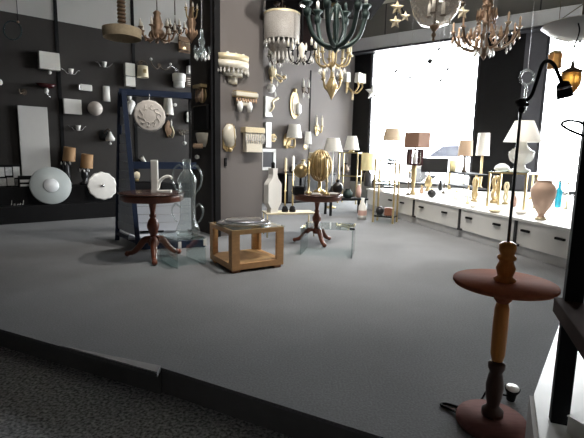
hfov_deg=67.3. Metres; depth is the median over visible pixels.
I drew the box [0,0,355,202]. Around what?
wall
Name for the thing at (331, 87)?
chandelier
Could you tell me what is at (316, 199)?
pedestal table
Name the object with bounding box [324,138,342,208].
floor lamp
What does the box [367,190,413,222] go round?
base cabinet
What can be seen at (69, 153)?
sconce
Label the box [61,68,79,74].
sconce
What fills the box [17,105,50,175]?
panel
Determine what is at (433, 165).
table lamp
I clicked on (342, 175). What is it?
console table
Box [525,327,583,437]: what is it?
plinth
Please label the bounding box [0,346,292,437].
floor
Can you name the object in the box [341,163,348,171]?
pot
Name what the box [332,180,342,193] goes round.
vase
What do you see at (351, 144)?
table lamp
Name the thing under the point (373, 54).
window
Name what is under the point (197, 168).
glass vase
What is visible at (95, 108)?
sconce
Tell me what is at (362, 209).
vase
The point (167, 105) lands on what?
sconce
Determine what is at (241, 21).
wall pier
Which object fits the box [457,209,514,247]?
base cabinet
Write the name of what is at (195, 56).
chandelier
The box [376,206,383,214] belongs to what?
pot
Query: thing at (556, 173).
candle stand
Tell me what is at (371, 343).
floor
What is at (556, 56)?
pendant lamp
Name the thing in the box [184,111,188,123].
sconce
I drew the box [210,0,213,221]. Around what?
trim
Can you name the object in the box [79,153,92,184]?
table lamp
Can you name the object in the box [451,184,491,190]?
glass shelf
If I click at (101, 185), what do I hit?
lamp
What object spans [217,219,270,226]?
tray
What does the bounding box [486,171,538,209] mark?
console table
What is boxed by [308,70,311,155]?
trim
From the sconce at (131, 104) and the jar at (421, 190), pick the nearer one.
the sconce at (131, 104)
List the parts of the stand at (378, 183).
leg, leg, rail, leg, leg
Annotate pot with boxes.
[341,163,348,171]
[343,189,352,197]
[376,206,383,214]
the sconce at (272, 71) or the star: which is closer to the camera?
the sconce at (272, 71)
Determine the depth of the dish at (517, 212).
5.87 m
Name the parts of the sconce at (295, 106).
glass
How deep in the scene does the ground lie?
21.44 m
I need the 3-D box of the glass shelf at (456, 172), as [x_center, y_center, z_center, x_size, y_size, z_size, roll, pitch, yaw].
[3.427,-0.882,8.456,0.330,0.008,1.645,2,8,3]
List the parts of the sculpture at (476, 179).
blade, blade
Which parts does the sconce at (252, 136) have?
glass, frame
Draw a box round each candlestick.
[289,155,295,211]
[305,158,311,193]
[323,156,329,194]
[406,171,410,194]
[441,175,445,193]
[465,185,469,203]
[563,182,570,208]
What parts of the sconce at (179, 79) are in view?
lamp shade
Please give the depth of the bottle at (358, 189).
8.90 m
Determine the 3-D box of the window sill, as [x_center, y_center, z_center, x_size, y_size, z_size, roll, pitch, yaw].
[4.263,-0.386,10.788,6.408,0.760,0.151,7,11,36]
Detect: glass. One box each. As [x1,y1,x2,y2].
[263,152,272,166]
[449,160,457,170]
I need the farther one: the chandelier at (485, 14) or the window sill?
the window sill
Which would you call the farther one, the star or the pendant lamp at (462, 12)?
the star
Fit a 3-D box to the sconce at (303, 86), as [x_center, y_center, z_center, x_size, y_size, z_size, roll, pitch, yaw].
[0.336,-3.267,11.033,0.263,0.491,0.146,-6,11,-38]
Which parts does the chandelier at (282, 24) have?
plate, lamp shade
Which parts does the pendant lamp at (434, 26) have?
stem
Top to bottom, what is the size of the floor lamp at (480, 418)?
1.593 m
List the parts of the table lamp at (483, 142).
lamp shade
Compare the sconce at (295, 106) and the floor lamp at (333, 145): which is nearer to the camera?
the floor lamp at (333, 145)
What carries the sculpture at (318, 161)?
on the pedestal table at (316, 199)
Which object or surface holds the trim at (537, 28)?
attached to the wall at (375, 26)
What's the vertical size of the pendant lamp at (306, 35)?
0.543 m
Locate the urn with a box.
[510,192,516,206]
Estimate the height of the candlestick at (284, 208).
0.792 m
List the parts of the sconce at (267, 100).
arm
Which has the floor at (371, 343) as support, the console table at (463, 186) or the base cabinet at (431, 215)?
the base cabinet at (431, 215)
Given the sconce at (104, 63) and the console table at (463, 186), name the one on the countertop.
the console table at (463, 186)
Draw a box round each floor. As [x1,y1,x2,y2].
[0,200,565,437]
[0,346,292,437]
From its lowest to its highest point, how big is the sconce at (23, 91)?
0.101 m
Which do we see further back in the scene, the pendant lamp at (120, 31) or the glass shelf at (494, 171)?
the glass shelf at (494, 171)
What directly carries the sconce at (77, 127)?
attached to the wall at (81, 48)
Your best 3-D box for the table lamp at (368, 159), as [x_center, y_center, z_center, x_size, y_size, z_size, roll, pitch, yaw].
[1.844,-1.195,10.619,0.360,0.793,0.360,1,8,0]
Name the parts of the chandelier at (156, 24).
arm, arm, arm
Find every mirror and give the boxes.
[262,149,275,169]
[292,95,297,114]
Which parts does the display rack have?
cross rail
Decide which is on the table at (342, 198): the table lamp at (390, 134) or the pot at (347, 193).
the pot at (347, 193)
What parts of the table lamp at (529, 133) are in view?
scroll handle, lamp shade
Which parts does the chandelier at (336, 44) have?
arm, arm, arm, central stem, arm, arm, arm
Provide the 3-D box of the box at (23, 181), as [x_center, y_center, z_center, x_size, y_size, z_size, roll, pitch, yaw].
[-4.425,-0.634,7.370,0.286,0.185,0.106,-6,11,-38]
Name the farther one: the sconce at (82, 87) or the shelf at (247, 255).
the sconce at (82, 87)
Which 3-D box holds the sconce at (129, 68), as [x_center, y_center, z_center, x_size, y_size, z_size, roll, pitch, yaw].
[-3.091,-2.735,8.345,0.186,0.420,0.122,-6,11,-38]
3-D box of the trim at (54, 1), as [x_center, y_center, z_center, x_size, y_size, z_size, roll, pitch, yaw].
[-4.061,-2.734,7.624,0.055,4.800,0.016,-6,11,-39]
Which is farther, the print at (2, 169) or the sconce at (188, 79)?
the sconce at (188, 79)
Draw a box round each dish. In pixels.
[489,209,501,212]
[515,211,526,213]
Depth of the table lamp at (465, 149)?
8.64 m
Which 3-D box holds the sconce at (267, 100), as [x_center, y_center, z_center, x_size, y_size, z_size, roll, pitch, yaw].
[-0.482,-2.669,10.458,0.346,0.478,0.156,-6,11,-38]
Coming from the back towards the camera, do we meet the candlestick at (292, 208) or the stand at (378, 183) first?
the stand at (378, 183)
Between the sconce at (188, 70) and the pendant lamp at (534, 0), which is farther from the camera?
the sconce at (188, 70)
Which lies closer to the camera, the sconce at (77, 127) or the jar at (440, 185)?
the sconce at (77, 127)
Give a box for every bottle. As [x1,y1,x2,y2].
[356,184,360,197]
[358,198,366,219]
[554,180,562,206]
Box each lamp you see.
[29,167,71,203]
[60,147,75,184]
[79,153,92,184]
[87,172,115,199]
[102,0,141,42]
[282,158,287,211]
[294,164,307,185]
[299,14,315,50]
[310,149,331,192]
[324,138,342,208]
[344,136,358,151]
[361,153,375,185]
[383,128,401,187]
[390,0,409,27]
[404,132,430,194]
[410,0,461,40]
[421,158,448,190]
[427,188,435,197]
[453,59,573,437]
[456,0,468,17]
[458,140,472,171]
[475,133,489,187]
[503,120,542,171]
[522,0,534,90]
[541,0,583,97]
[547,0,562,69]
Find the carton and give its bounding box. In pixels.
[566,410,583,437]
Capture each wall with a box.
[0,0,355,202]
[190,0,211,233]
[350,0,582,191]
[471,33,525,190]
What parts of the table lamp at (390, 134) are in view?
stem, lamp shade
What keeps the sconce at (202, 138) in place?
attached to the wall at (200, 70)
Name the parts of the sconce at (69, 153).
lamp shade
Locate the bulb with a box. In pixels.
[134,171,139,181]
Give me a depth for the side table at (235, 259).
4.63 m
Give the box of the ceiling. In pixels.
[383,0,400,3]
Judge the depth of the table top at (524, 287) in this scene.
1.83 m
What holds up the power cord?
on the floor at (371, 343)
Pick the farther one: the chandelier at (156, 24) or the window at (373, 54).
the window at (373, 54)
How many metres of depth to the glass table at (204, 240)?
4.66 m
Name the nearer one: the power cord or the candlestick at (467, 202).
the power cord
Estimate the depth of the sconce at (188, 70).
9.00 m
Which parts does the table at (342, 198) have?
leg, leg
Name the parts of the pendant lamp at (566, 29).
lamp shade, glass, pendant lamp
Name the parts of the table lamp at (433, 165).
lamp shade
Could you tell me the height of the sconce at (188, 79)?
0.189 m
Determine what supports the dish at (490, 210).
on the countertop
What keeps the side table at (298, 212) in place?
on the floor at (371, 343)
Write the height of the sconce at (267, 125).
0.601 m
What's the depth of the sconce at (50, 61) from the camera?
7.42 m
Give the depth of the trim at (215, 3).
6.03 m
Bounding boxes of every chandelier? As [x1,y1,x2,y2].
[138,0,177,43]
[164,0,185,35]
[184,0,198,43]
[194,0,209,60]
[263,0,299,63]
[267,1,282,67]
[286,1,316,65]
[302,0,371,52]
[312,2,352,99]
[450,0,522,59]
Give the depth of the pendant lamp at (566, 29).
3.10 m
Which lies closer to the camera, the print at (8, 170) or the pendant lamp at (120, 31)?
the pendant lamp at (120, 31)
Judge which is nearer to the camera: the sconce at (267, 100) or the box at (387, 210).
the box at (387, 210)
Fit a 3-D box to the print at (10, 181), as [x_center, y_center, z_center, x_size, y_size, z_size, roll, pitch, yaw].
[-4.663,-0.621,7.282,0.100,0.132,0.004,-6,11,-38]
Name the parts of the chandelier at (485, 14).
arm, arm, arm, stem, arm, arm, arm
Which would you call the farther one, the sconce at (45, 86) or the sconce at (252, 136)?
the sconce at (45, 86)
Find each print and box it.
[0,167,4,176]
[0,178,6,185]
[5,167,11,175]
[7,178,14,185]
[13,167,19,177]
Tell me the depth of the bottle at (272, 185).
6.25 m
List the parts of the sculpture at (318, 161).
globe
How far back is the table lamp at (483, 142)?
9.71 m
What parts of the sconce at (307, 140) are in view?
lamp shade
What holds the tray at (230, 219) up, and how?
on the tray at (221, 222)
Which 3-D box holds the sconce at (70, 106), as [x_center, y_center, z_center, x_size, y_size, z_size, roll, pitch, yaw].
[-3.911,-1.996,7.811,0.293,0.259,0.103,-6,11,-38]
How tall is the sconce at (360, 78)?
0.698 m
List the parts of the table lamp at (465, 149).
lamp shade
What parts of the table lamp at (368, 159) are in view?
lamp shade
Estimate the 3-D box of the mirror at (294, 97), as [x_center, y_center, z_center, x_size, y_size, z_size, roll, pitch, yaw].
[0.083,-2.843,10.943,0.180,0.474,0.015,-6,11,-38]
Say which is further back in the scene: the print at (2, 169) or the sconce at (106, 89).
the sconce at (106, 89)
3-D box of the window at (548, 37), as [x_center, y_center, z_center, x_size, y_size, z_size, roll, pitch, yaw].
[6.033,-2.263,9.188,1.476,3.494,0.090,7,11,36]
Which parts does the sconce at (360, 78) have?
lamp shade, lamp shade, lamp shade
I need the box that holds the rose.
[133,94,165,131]
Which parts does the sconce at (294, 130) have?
lamp shade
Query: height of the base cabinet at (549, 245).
0.429 m
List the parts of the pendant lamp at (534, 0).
rod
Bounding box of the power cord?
[440,402,457,412]
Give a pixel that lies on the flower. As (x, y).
(500, 167)
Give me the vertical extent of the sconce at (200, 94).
0.252 m
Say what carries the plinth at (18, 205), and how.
on the floor at (371, 343)
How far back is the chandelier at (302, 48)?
5.89 m
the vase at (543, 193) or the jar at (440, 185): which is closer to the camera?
the vase at (543, 193)
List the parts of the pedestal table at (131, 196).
leg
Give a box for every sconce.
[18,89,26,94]
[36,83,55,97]
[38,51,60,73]
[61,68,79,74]
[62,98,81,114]
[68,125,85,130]
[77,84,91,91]
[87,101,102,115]
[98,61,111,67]
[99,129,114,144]
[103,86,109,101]
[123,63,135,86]
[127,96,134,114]
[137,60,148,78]
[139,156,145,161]
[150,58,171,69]
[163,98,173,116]
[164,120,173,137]
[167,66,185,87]
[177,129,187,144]
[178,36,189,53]
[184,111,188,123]
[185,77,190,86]
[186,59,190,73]
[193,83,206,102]
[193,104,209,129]
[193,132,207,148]
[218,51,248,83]
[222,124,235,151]
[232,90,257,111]
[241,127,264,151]
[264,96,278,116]
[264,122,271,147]
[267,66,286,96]
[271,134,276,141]
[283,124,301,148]
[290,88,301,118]
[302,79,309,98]
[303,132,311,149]
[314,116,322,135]
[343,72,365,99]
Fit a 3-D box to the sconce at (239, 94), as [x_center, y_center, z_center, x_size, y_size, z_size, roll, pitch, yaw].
[-0.663,-1.666,6.237,0.372,0.283,0.128,-6,11,-38]
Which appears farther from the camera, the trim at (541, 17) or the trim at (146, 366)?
the trim at (541, 17)
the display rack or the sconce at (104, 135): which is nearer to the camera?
the display rack
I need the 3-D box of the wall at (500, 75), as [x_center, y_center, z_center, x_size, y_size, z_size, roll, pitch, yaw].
[4.799,-2.439,10.202,0.915,3.494,0.300,7,11,36]
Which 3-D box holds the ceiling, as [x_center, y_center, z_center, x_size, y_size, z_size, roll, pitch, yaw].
[0.094,-4.637,4.264,18.000,0.120,16.200,1,8,0]
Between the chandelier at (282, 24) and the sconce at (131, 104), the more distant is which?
the sconce at (131, 104)
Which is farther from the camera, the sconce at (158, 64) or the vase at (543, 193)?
the sconce at (158, 64)
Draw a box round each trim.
[53,0,64,170]
[60,345,160,372]
[130,0,138,171]
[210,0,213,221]
[212,0,220,236]
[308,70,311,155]
[352,26,542,54]
[353,4,582,51]
[384,4,386,34]
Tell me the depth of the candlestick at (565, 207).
6.57 m
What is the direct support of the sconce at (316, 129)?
attached to the wall at (81, 48)
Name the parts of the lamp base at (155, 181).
arm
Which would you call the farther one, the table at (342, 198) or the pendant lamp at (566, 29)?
the table at (342, 198)
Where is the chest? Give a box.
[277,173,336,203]
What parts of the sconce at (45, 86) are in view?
lamp shade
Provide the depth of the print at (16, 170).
7.31 m
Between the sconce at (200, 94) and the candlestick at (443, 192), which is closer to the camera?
the sconce at (200, 94)
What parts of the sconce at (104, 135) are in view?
lamp shade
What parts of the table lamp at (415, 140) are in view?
stem, lamp shade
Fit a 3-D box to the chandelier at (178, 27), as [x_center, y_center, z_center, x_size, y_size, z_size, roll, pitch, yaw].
[-1.826,-3.942,6.800,0.344,2.078,0.335,1,8,0]
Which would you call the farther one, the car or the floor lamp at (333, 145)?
the car
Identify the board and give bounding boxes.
[0,165,20,186]
[266,0,384,19]
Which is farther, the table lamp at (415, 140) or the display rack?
the table lamp at (415, 140)
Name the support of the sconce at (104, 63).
attached to the wall at (81, 48)
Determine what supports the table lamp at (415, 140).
on the countertop
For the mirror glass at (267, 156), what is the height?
0.438 m
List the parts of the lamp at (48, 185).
glass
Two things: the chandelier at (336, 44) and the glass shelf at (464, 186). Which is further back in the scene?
the glass shelf at (464, 186)
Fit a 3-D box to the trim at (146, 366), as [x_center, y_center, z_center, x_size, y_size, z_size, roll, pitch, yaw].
[-1.067,0.805,2.578,0.756,0.006,0.067,5,9,24]
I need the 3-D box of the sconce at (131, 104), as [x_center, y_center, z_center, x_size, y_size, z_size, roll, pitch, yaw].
[-3.114,-2.181,8.358,0.252,0.376,0.217,-6,11,-38]
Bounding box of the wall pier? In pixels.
[220,0,263,235]
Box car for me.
[397,144,469,181]
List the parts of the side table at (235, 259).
corner post, corner post, rail, frame, corner post, corner post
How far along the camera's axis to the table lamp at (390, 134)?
9.87 m
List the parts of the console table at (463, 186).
leg, rail, rail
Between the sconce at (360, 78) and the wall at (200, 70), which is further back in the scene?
the sconce at (360, 78)
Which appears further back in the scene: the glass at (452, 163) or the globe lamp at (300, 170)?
the glass at (452, 163)
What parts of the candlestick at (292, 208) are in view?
stem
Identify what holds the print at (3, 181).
attached to the photo board at (9, 174)
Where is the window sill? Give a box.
[350,181,573,197]
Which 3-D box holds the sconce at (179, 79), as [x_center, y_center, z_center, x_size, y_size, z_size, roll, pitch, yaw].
[-2.308,-2.874,8.870,0.270,0.418,0.334,7,10,33]
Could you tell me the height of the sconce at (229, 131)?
0.395 m
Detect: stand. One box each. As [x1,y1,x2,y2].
[115,88,204,249]
[372,159,400,223]
[552,164,559,185]
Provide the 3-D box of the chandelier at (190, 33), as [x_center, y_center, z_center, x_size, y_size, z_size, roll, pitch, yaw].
[-1.372,-3.635,5.939,0.206,2.414,0.203,1,8,0]
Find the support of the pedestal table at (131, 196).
on the floor at (371, 343)
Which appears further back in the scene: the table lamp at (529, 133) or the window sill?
the window sill
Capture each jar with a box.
[419,185,423,193]
[437,180,442,190]
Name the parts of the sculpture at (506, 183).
blade, blade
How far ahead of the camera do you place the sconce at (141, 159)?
8.65 m
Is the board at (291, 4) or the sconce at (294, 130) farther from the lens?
the sconce at (294, 130)
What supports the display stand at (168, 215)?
on the floor at (371, 343)
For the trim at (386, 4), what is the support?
attached to the wall at (375, 26)
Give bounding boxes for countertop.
[366,188,573,230]
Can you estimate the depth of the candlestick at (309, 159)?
5.79 m
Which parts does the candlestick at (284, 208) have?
stem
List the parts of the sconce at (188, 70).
lamp shade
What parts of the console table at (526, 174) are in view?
leg, leg, rail, leg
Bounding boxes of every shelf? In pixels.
[215,249,274,262]
[449,171,495,175]
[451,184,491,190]
[494,171,535,172]
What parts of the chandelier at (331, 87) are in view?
arm, arm, arm, arm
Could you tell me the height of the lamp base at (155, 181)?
0.350 m
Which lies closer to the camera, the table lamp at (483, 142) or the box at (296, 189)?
the box at (296, 189)
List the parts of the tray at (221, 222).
dish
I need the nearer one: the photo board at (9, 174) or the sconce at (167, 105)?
the photo board at (9, 174)
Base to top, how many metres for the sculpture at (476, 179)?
0.411 m
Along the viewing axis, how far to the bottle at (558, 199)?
6.80 m
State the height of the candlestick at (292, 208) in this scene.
0.824 m
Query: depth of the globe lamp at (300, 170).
5.79 m
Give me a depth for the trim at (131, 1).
8.47 m
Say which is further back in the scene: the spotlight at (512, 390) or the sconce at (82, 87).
the sconce at (82, 87)
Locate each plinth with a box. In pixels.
[0,182,189,224]
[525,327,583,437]
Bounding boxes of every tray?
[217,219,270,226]
[223,217,264,222]
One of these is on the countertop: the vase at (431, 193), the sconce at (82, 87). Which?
the vase at (431, 193)
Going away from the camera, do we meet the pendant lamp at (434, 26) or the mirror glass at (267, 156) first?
the pendant lamp at (434, 26)
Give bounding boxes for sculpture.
[471,177,478,201]
[490,176,499,202]
[502,182,509,203]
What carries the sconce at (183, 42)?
attached to the wall at (81, 48)
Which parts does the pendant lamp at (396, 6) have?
star glass, star glass, star glass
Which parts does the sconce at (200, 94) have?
crown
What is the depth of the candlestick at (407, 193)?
8.39 m
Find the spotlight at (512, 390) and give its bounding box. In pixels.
[481,383,520,401]
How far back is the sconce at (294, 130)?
10.76 m
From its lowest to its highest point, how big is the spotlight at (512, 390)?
0.084 m
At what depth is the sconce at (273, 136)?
10.63 m
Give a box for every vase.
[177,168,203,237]
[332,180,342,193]
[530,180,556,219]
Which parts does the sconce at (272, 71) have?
glass globe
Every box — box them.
[18,176,30,186]
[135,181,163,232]
[293,186,304,193]
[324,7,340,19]
[384,207,391,215]
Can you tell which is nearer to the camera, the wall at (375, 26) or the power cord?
the power cord
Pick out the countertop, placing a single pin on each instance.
(557, 219)
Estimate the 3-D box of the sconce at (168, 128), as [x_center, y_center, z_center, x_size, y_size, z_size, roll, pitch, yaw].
[-2.496,-1.843,8.954,0.158,0.378,0.157,-6,11,-38]
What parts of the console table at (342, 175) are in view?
leg, leg, leg, leg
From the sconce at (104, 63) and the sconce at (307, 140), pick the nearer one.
the sconce at (104, 63)
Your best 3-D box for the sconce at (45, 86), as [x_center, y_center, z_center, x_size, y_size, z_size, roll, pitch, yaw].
[-4.195,-2.205,7.495,0.324,0.250,0.181,-6,11,-38]
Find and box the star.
[365,57,380,97]
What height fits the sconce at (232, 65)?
0.403 m
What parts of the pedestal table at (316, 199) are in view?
leg, leg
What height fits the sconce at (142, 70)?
0.330 m
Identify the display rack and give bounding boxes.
[549,115,583,425]
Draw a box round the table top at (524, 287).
[453,269,560,300]
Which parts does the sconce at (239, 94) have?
crown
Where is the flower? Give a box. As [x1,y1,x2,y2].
[494,163,509,170]
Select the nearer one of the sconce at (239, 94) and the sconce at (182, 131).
the sconce at (239, 94)
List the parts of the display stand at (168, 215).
post, rail, post, rail, post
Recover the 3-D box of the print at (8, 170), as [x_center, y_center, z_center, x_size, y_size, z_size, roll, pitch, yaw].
[-4.676,-0.785,7.245,0.093,0.139,0.004,-6,11,-38]
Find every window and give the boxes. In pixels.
[367,39,481,186]
[534,36,574,193]
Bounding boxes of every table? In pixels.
[117,190,184,265]
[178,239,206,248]
[210,222,283,272]
[262,210,314,237]
[292,191,342,246]
[324,197,367,215]
[337,152,361,203]
[447,171,495,195]
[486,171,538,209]
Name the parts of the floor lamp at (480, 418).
turned post, stem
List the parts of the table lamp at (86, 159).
lamp shade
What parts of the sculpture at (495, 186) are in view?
blade, blade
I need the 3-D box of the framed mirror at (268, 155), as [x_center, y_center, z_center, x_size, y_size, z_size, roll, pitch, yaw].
[-0.586,-1.444,10.658,0.462,0.510,0.030,-6,11,-38]
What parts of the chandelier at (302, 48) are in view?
rod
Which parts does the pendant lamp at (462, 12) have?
star glass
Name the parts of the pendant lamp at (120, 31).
lamp shade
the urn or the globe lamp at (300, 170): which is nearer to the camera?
the globe lamp at (300, 170)
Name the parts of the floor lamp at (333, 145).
lamp shade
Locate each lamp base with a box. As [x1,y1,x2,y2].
[150,160,172,192]
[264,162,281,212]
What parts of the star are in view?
star glass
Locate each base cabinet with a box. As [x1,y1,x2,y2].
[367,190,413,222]
[412,199,459,235]
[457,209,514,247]
[513,220,569,268]
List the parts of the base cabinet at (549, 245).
handle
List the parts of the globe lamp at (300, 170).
glass globe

